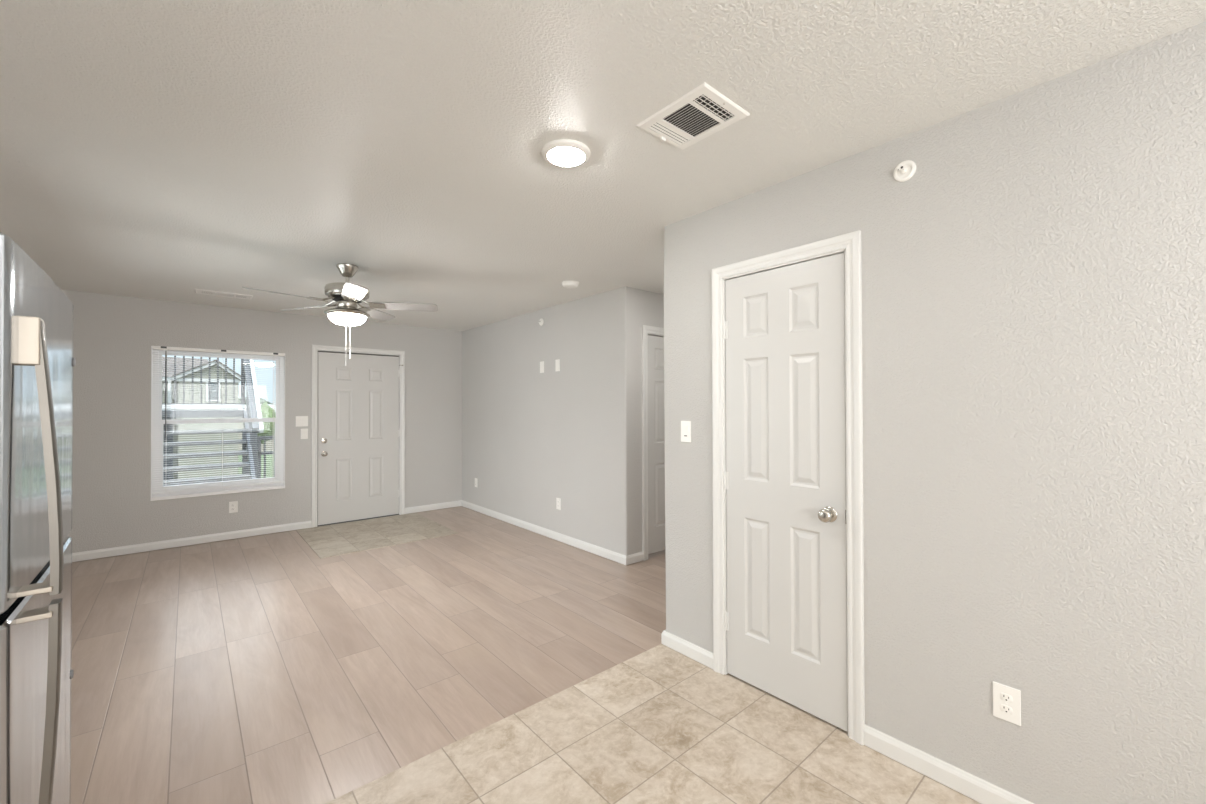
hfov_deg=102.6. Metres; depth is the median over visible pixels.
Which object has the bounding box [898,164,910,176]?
sprinkler head
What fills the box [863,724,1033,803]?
baseboard
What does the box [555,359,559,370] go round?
wall plate
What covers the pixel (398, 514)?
threshold
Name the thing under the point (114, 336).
wall
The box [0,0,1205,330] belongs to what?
ceiling
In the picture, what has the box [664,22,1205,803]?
wall
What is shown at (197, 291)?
ceiling vent
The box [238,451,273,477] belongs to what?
lawn
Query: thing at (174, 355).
landing railing
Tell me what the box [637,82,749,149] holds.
ceiling vent
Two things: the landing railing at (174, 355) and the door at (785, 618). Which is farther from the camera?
the landing railing at (174, 355)
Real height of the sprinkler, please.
0.079 m
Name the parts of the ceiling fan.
blade, blade, lamp shade, blade, blade, blade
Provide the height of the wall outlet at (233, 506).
0.118 m
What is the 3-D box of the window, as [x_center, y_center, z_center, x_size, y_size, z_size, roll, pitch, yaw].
[-3.992,0.206,5.067,1.094,1.500,0.140,0,-1,-41]
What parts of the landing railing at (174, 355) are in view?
rail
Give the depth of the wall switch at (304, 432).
5.50 m
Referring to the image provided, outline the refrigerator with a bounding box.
[0,232,75,803]
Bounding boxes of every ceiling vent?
[195,289,252,299]
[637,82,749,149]
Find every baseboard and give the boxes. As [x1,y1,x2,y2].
[72,521,310,561]
[405,500,642,564]
[661,630,712,668]
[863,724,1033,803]
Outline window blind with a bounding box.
[152,346,284,494]
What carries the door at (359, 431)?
in the wall at (114, 336)
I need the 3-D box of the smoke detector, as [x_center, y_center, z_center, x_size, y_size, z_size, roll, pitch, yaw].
[-0.278,-0.994,4.112,0.150,0.040,0.150,0,-1,-41]
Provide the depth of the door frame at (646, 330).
4.35 m
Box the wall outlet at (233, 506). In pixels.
[229,501,237,512]
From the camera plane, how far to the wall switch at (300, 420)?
5.48 m
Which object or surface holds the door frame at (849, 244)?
attached to the wall at (1034, 293)
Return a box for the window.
[150,346,284,500]
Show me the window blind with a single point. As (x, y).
(153, 347)
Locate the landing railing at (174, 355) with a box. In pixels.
[162,355,243,403]
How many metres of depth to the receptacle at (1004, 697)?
1.63 m
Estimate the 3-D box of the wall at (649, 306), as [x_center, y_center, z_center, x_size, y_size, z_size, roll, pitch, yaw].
[0.812,0.208,4.822,1.483,2.438,0.115,0,-1,-41]
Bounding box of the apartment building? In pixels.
[162,356,240,478]
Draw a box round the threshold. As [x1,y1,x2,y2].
[317,514,398,526]
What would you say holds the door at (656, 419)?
in the wall at (649, 306)
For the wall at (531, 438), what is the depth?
4.99 m
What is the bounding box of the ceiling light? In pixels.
[542,139,590,166]
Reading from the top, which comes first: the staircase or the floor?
the staircase
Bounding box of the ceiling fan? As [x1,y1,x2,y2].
[242,263,437,365]
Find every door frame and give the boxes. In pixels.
[311,345,404,527]
[642,325,663,560]
[712,230,864,744]
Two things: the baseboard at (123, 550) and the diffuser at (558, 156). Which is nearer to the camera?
the diffuser at (558, 156)
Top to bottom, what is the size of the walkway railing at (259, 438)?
0.985 m
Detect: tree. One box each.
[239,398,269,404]
[257,402,275,477]
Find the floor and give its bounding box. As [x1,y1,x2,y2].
[71,506,980,803]
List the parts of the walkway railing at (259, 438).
post, rail, rail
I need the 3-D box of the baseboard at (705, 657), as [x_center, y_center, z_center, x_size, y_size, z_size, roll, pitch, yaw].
[1.372,1.371,3.456,2.405,0.078,0.368,0,-1,-41]
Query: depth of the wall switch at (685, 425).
2.69 m
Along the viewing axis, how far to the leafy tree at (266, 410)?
40.81 m
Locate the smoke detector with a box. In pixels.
[562,281,578,288]
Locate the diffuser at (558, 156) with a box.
[548,147,584,165]
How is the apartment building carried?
on the lawn
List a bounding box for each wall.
[62,290,461,561]
[462,286,635,555]
[635,288,663,552]
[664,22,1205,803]
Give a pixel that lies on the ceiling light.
(559, 152)
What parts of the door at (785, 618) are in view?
knob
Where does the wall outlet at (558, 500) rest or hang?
attached to the wall at (531, 438)
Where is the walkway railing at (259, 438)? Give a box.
[257,436,274,477]
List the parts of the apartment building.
pane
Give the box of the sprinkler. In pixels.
[893,160,915,181]
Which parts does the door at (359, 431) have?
knob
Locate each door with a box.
[317,351,402,525]
[648,335,664,553]
[723,253,847,731]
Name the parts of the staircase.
support post, rail post, support post, support post, handrail, rail post, handrail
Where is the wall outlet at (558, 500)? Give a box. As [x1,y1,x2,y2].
[556,498,560,509]
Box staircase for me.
[162,359,263,485]
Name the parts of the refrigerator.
fresh food door, freezer door, handle, handle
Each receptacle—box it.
[1000,693,1012,702]
[1000,704,1012,714]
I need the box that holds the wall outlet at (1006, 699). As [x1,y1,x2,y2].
[993,681,1020,725]
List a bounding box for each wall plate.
[540,361,543,372]
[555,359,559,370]
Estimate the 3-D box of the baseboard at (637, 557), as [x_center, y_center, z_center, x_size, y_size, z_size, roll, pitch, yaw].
[-1.097,1.392,5.276,0.781,0.078,3.392,0,-1,-44]
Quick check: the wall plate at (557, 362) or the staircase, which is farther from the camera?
the staircase
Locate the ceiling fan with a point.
(347, 295)
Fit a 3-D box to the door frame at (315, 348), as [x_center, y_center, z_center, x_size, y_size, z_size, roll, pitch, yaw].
[-2.986,0.392,5.928,1.043,2.100,0.132,0,-1,-41]
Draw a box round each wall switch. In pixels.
[296,416,307,426]
[301,429,307,438]
[681,421,690,441]
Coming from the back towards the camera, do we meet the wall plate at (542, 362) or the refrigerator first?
the wall plate at (542, 362)
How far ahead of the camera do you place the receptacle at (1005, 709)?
1.63 m
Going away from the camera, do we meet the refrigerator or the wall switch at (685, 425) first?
the refrigerator
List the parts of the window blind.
ladder cord, rail, ladder cord, ladder cord, lift cord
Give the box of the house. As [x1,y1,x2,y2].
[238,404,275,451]
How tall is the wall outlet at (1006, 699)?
0.118 m
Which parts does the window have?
sill, sash, sash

